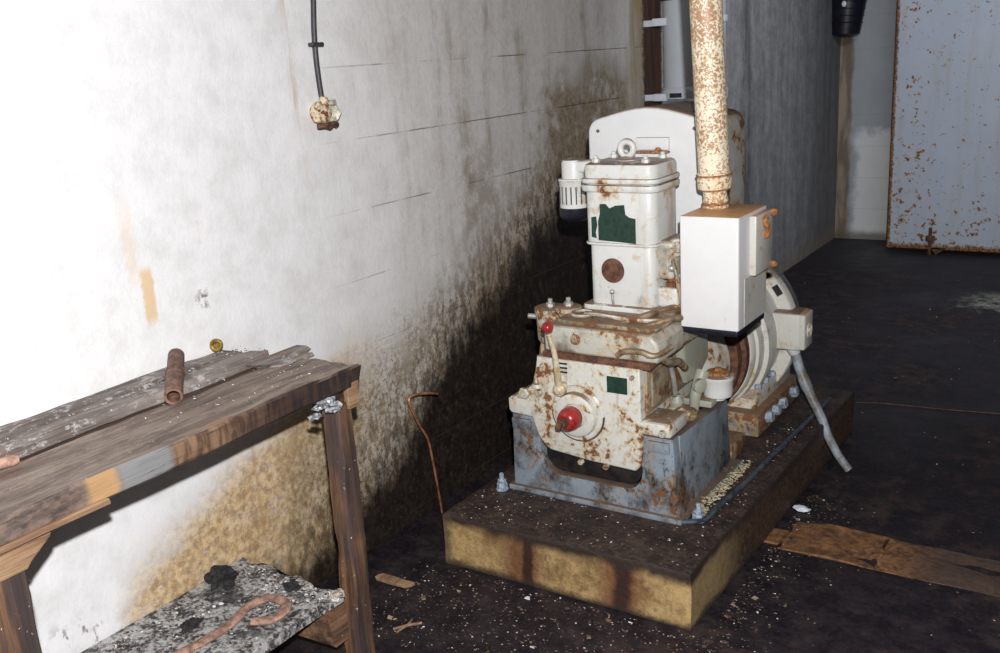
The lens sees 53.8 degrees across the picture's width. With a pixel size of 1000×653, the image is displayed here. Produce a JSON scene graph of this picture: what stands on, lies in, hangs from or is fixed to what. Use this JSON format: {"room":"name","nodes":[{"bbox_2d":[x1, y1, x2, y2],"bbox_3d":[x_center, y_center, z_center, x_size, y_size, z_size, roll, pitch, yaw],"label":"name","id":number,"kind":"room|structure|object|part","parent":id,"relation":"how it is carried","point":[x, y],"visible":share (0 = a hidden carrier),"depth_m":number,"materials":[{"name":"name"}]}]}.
{"room":"generator room","nodes":[
{"label":"generator room","id":0,"kind":"room"},
{"bbox_2d":[0,0,840,652],"bbox_3d":[0.039,-0.799,4.003,0.200,2.600,9.650,7,18,33],"label":"wall","id":1,"kind":"structure","parent":0,"point":[168,180],"depth_m":2.98,"materials":[{"name":"paint"}]},
{"bbox_2d":[308,0,323,96],"bbox_3d":[-0.561,-1.200,2.788,0.026,1.111,0.062,7,18,33],"label":"cable","id":2,"kind":"object","parent":1,"relation":"attached to","point":[314,44],"visible":0.99,"depth_m":2.88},
{"bbox_2d":[310,96,340,128],"bbox_3d":[-0.518,-0.637,2.931,0.059,0.095,0.097,7,18,33],"label":"junction","id":3,"kind":"object","parent":1,"relation":"attached to","point":[321,113],"visible":1,"depth_m":2.91,"materials":[{"name":"metal"}]},
{"bbox_2d":[328,100,340,121],"bbox_3d":[-0.505,-0.644,2.947,0.051,0.066,0.040,-13,18,-30],"label":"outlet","id":4,"kind":"object","parent":3,"relation":"attached to","point":[334,114],"depth_m":2.94,"materials":[{"name":"metal"}]},
{"bbox_2d":[643,0,727,100],"bbox_3d":[0.885,-1.701,4.563,0.349,1.265,0.325,-10,17,-21],"label":"duct","id":5,"kind":"object","parent":1,"relation":"attached to","point":[677,51],"visible":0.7,"depth_m":4.59,"materials":[{"name":"white metal"}]},
{"bbox_2d":[269,238,999,652],"bbox_3d":[1.797,0.742,3.299,4.200,0.200,9.650,7,18,33],"label":"floor","id":6,"kind":"structure","parent":0,"point":[891,479],"depth_m":3.36,"materials":[{"name":"concrete"}]},
{"bbox_2d":[0,345,374,652],"bbox_3d":[-0.885,0.653,2.248,0.429,0.891,1.442,7,18,33],"label":"workbench","id":7,"kind":"object","parent":6,"relation":"on","point":[66,472],"visible":0.89,"depth_m":2.36,"materials":[{"name":"brown wood"}]},
{"bbox_2d":[0,455,19,469],"bbox_3d":[-1.033,0.284,1.957,0.145,0.025,0.026,-18,21,-41],"label":"rod","id":8,"kind":"object","parent":7,"relation":"on","point":[11,460],"visible":1,"depth_m":1.98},
{"bbox_3d":[-0.922,0.813,1.917,0.066,0.724,0.114,7,18,33],"label":"leg","id":9,"kind":"part","parent":7,"relation":"part of","materials":[{"name":"brown wood"}]},
{"bbox_2d":[4,348,340,451],"bbox_3d":[-0.833,0.199,2.259,0.380,0.021,0.996,7,18,33],"label":"flakes","id":10,"kind":"object","parent":7,"relation":"on","point":[244,348],"visible":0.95,"depth_m":2.46,"materials":[{"name":"white paint"}]},
{"bbox_2d":[164,348,184,404],"bbox_3d":[-0.802,0.120,2.429,0.048,0.078,0.243,-7,16,-12],"label":"rusty pipe piece","id":11,"kind":"object","parent":7,"relation":"on","point":[175,371],"visible":1,"depth_m":2.38,"materials":[{"name":"brown metal"}]},
{"bbox_2d":[179,616,203,634],"bbox_3d":[-0.785,0.756,2.502,0.038,0.027,0.077,7,18,33],"label":"black clinker","id":12,"kind":"object","parent":7,"relation":"on","point":[188,625],"visible":1,"depth_m":2.49,"materials":[{"name":"black stone"}]},
{"bbox_2d":[81,557,343,652],"bbox_3d":[-0.856,0.831,2.344,0.391,0.044,1.024,7,18,33],"label":"shelf","id":13,"kind":"object","parent":7,"relation":"attached to","point":[295,621],"depth_m":2.54,"materials":[{"name":"grey wood"}]},
{"bbox_2d":[97,565,330,652],"bbox_3d":[-0.794,0.786,2.423,0.366,0.009,0.758,7,18,33],"label":"flakes","id":14,"kind":"object","parent":7,"relation":"on","point":[311,588],"visible":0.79,"depth_m":2.60,"materials":[{"name":"white paint"}]},
{"bbox_2d":[209,338,222,351],"bbox_3d":[-0.766,0.049,2.667,0.037,0.037,0.023,-2,15,4],"label":"ring","id":15,"kind":"object","parent":7,"relation":"on","point":[216,345],"visible":1,"depth_m":2.66,"materials":[{"name":"gold metal"}]},
{"bbox_2d":[204,564,238,590],"bbox_3d":[-0.766,0.685,2.712,0.094,0.063,0.090,-6,16,-10],"label":"rag","id":16,"kind":"object","parent":7,"relation":"on","point":[218,575],"visible":1,"depth_m":2.69,"materials":[{"name":"black fabric"}]},
{"bbox_2d":[171,594,291,652],"bbox_3d":[-0.710,0.757,2.473,0.389,0.022,0.131,-14,19,-33],"label":"strap","id":17,"kind":"object","parent":7,"relation":"on","point":[285,604],"visible":1,"depth_m":2.50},
{"bbox_2d":[282,579,301,591],"bbox_3d":[-0.566,0.700,2.656,0.057,0.027,0.048,7,18,33],"label":"scrap","id":18,"kind":"object","parent":7,"relation":"on","point":[294,585],"visible":1,"depth_m":2.65,"materials":[{"name":"black"}]},
{"bbox_3d":[-0.584,0.784,2.735,0.370,0.109,0.066,7,18,33],"label":"rail","id":19,"kind":"part","parent":7,"relation":"part of","materials":[{"name":"brown wood"}]},
{"bbox_2d":[309,396,341,419],"bbox_3d":[-0.449,0.203,2.499,0.098,0.043,0.062,-18,21,-41],"label":"foil","id":20,"kind":"object","parent":7,"relation":"on","point":[326,403],"visible":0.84,"depth_m":2.49,"materials":[{"name":"silver metal"}]},
{"bbox_3d":[-0.570,0.165,2.635,0.382,0.042,0.085,7,18,33],"label":"rail","id":21,"kind":"part","parent":7,"relation":"part of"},
{"bbox_2d":[326,589,345,601],"bbox_3d":[-0.430,0.708,2.602,0.040,0.027,0.058,7,18,33],"label":"rubble","id":22,"kind":"object","parent":7,"relation":"on","point":[336,594],"visible":1,"depth_m":2.59,"materials":[{"name":"stone"}]},
{"bbox_3d":[-0.406,0.562,2.657,0.066,0.791,0.080,7,18,33],"label":"leg","id":23,"kind":"part","parent":7,"relation":"part of","materials":[{"name":"brown wood"}]},
{"bbox_2d":[375,573,414,587],"bbox_3d":[-0.336,0.810,3.133,0.140,0.014,0.033,7,18,33],"label":"chip","id":24,"kind":"object","parent":6,"relation":"on","point":[389,579],"visible":1,"depth_m":3.13,"materials":[{"name":"brown wood"}]},
{"bbox_2d":[393,618,421,632],"bbox_3d":[-0.273,0.873,2.884,0.085,0.013,0.038,-12,18,-29],"label":"twig","id":25,"kind":"object","parent":6,"relation":"on","point":[409,623],"visible":1,"depth_m":2.87,"materials":[{"name":"brown wood"}]},
{"bbox_2d":[408,392,442,512],"bbox_3d":[-0.250,0.460,3.475,0.039,0.493,0.138,7,18,33],"label":"copper pipe","id":26,"kind":"object","parent":6,"relation":"on","point":[422,393],"visible":1,"depth_m":3.47,"materials":[{"name":"brown metal"}]},
{"bbox_2d":[442,387,854,630],"bbox_3d":[0.636,0.494,3.628,0.885,0.240,1.666,7,18,33],"label":"concrete plinth","id":27,"kind":"object","parent":6,"relation":"on","point":[634,583],"visible":0.62,"depth_m":3.05,"materials":[{"name":"concrete"}]},
{"bbox_2d":[509,138,749,524],"bbox_3d":[0.436,-0.049,3.268,0.653,1.140,0.894,7,18,33],"label":"engine","id":28,"kind":"object","parent":27,"relation":"on","point":[624,409],"visible":0.93,"depth_m":3.09,"materials":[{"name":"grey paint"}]},
{"bbox_3d":[0.179,0.118,3.068,0.046,0.208,0.052,7,18,33],"label":"control lever","id":29,"kind":"part","parent":28,"relation":"part of","materials":[{"name":"beige metal"}]},
{"bbox_3d":[0.214,0.287,3.054,0.076,0.076,0.060,7,18,33],"label":"red knob","id":30,"kind":"part","parent":28,"relation":"part of","materials":[{"name":"plastic"}]},
{"bbox_2d":[559,207,587,221],"bbox_3d":[0.255,-0.383,3.332,0.105,0.047,0.105,7,18,33],"label":"bowl","id":31,"kind":"object","parent":28,"relation":"on","point":[569,214],"depth_m":3.29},
{"bbox_3d":[0.418,-0.047,3.163,0.345,0.013,0.365,7,18,33],"label":"chest lid","id":32,"kind":"part","parent":28,"relation":"part of","materials":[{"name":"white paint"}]},
{"bbox_3d":[0.356,0.179,2.996,0.068,0.052,0.004,7,18,33],"label":"green plate","id":33,"kind":"part","parent":28,"relation":"part of","materials":[{"name":"paint"}]},
{"bbox_3d":[0.425,0.383,3.339,0.640,0.272,0.515,7,18,33],"label":"frame","id":34,"kind":"part","parent":28,"relation":"part of","materials":[{"name":"grey paint"}]},
{"bbox_3d":[0.533,0.160,3.113,0.019,0.140,0.325,7,18,33],"label":"panel","id":35,"kind":"part","parent":28,"relation":"part of","materials":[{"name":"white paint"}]},
{"bbox_3d":[0.661,0.200,3.237,0.100,0.135,0.128,7,18,33],"label":"pump arm","id":36,"kind":"part","parent":28,"relation":"part of","materials":[{"name":"grey paint"}]},
{"bbox_2d":[703,366,734,400],"bbox_3d":[0.716,0.186,3.237,0.105,0.108,0.106,7,18,33],"label":"pot","id":37,"kind":"object","parent":28,"relation":"on","point":[718,381],"depth_m":3.20,"materials":[{"name":"white paint"}]},
{"bbox_2d":[680,204,778,336],"bbox_3d":[0.679,-0.183,3.076,0.310,0.364,0.250,7,18,33],"label":"control box","id":38,"kind":"object","parent":28,"relation":"attached to","point":[726,253],"visible":0.98,"depth_m":2.97,"materials":[{"name":"paint"}]},
{"bbox_2d":[689,0,732,208],"bbox_3d":[0.595,-1.090,2.869,0.175,1.505,0.112,-9,16,-20],"label":"vertical pipe","id":39,"kind":"object","parent":38,"relation":"on","point":[714,178],"visible":1,"depth_m":2.95,"materials":[{"name":"beige metal"}]},
{"bbox_3d":[0.706,-0.015,3.111,0.182,0.019,0.246,7,18,33],"label":"plate","id":40,"kind":"part","parent":38,"relation":"part of","materials":[{"name":"metal"}]},
{"bbox_3d":[0.808,-0.301,2.994,0.029,0.070,0.039,7,18,33],"label":"latch knob","id":41,"kind":"part","parent":38,"relation":"part of","materials":[{"name":"orange metal"}]},
{"bbox_3d":[0.856,-0.197,3.089,0.029,0.022,0.024,7,18,33],"label":"latch knob","id":42,"kind":"part","parent":38,"relation":"part of","materials":[{"name":"orange metal"}]},
{"bbox_3d":[0.846,-0.354,3.046,0.031,0.023,0.026,7,18,33],"label":"latch knob","id":43,"kind":"part","parent":38,"relation":"part of","materials":[{"name":"orange metal"}]},
{"bbox_2d":[455,423,811,568],"bbox_3d":[0.504,0.488,3.438,0.824,0.005,1.198,7,18,33],"label":"flakes","id":44,"kind":"object","parent":27,"relation":"on","point":[668,539],"visible":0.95,"depth_m":3.10,"materials":[{"name":"paint"}]},
{"bbox_2d":[692,460,750,515],"bbox_3d":[0.729,0.524,3.228,0.057,0.020,0.452,7,18,33],"label":"crumbs","id":45,"kind":"object","parent":27,"relation":"on","point":[713,495],"visible":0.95,"depth_m":3.22,"materials":[{"name":"beige"}]},
{"bbox_2d":[682,397,831,524],"bbox_3d":[0.957,0.448,3.460,0.069,0.016,1.257,9,20,37],"label":"cable","id":46,"kind":"object","parent":27,"relation":"on","point":[828,400],"visible":0.91,"depth_m":3.29,"materials":[{"name":"grey rubber"}]},
{"bbox_2d":[727,267,812,458],"bbox_3d":[0.792,0.046,3.785,0.711,0.652,0.760,7,18,33],"label":"generator","id":47,"kind":"object","parent":27,"relation":"on","point":[768,388],"visible":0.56,"depth_m":3.69,"materials":[{"name":"paint"}]},
{"bbox_2d":[589,101,744,232],"bbox_3d":[0.589,-0.466,3.469,0.440,0.624,0.376,7,18,33],"label":"tank","id":48,"kind":"object","parent":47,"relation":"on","point":[670,128],"visible":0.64,"depth_m":3.28,"materials":[{"name":"metal"}]},
{"bbox_3d":[0.612,0.399,3.629,0.555,0.064,0.135,7,18,33],"label":"mounting rail","id":49,"kind":"part","parent":47,"relation":"part of","materials":[{"name":"metal"}]},
{"bbox_3d":[0.847,0.275,3.971,0.575,0.091,0.510,7,18,33],"label":"mounting rail","id":50,"kind":"part","parent":47,"relation":"part of","materials":[{"name":"metal"}]},
{"bbox_3d":[1.158,0.012,3.722,0.037,0.139,0.105,7,18,33],"label":"terminal lid","id":51,"kind":"part","parent":47,"relation":"part of","materials":[{"name":"paint"}]},
{"bbox_2d":[791,353,851,471],"bbox_3d":[1.215,0.321,3.731,0.255,0.443,0.046,11,21,41],"label":"conduit","id":52,"kind":"object","parent":47,"relation":"attached to","point":[806,385],"visible":0.97,"depth_m":3.72,"materials":[{"name":"grey metal"}]},
{"bbox_2d":[343,267,995,652],"bbox_3d":[1.688,0.333,4.406,2.253,0.010,5.286,7,18,33],"label":"flakes","id":53,"kind":"object","parent":6,"relation":"on","point":[422,597],"visible":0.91,"depth_m":2.89,"materials":[{"name":"white paint"}]},
{"bbox_2d":[793,505,810,511],"bbox_3d":[1.054,0.635,3.438,0.062,0.018,0.033,7,18,33],"label":"scrap","id":54,"kind":"object","parent":6,"relation":"on","point":[800,508],"visible":1,"depth_m":3.43,"materials":[{"name":"paint"}]},
{"bbox_2d":[764,522,999,596],"bbox_3d":[1.356,0.743,3.038,1.076,0.026,0.232,7,18,33],"label":"board","id":55,"kind":"object","parent":6,"relation":"on","point":[827,541],"visible":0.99,"depth_m":3.11,"materials":[{"name":"brown wood"}]},
{"bbox_2d":[856,402,999,413],"bbox_3d":[2.144,0.372,4.149,1.214,0.012,0.040,4,17,24],"label":"wire","id":56,"kind":"object","parent":6,"relation":"on","point":[856,402],"visible":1,"depth_m":4.29,"materials":[{"name":"brown metal"}]},
{"bbox_2d":[886,0,999,254],"bbox_3d":[3.351,-1.582,6.741,1.255,2.250,0.090,7,18,33],"label":"door","id":57,"kind":"structure","parent":6,"relation":"on","point":[944,176],"depth_m":6.93,"materials":[{"name":"grey metal"}]},
{"bbox_2d":[835,0,896,239],"bbox_3d":[4.282,-1.811,6.703,3.800,2.600,0.200,7,18,33],"label":"wall","id":58,"kind":"structure","parent":0,"point":[867,59],"depth_m":7.64,"materials":[{"name":"white paint"}]},
{"bbox_3d":[1.629,-1.952,2.553,4.200,0.200,9.650,7,18,33],"label":"ceiling","id":59,"kind":"structure","parent":0,"visible":0},
{"bbox_2d":[832,0,866,35],"bbox_3d":[2.592,-2.652,7.222,0.331,1.010,0.300,7,18,33],"label":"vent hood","id":60,"kind":"object","parent":59,"relation":"hanging from","point":[847,15],"visible":0.91,"depth_m":7.25,"materials":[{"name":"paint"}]}
]}

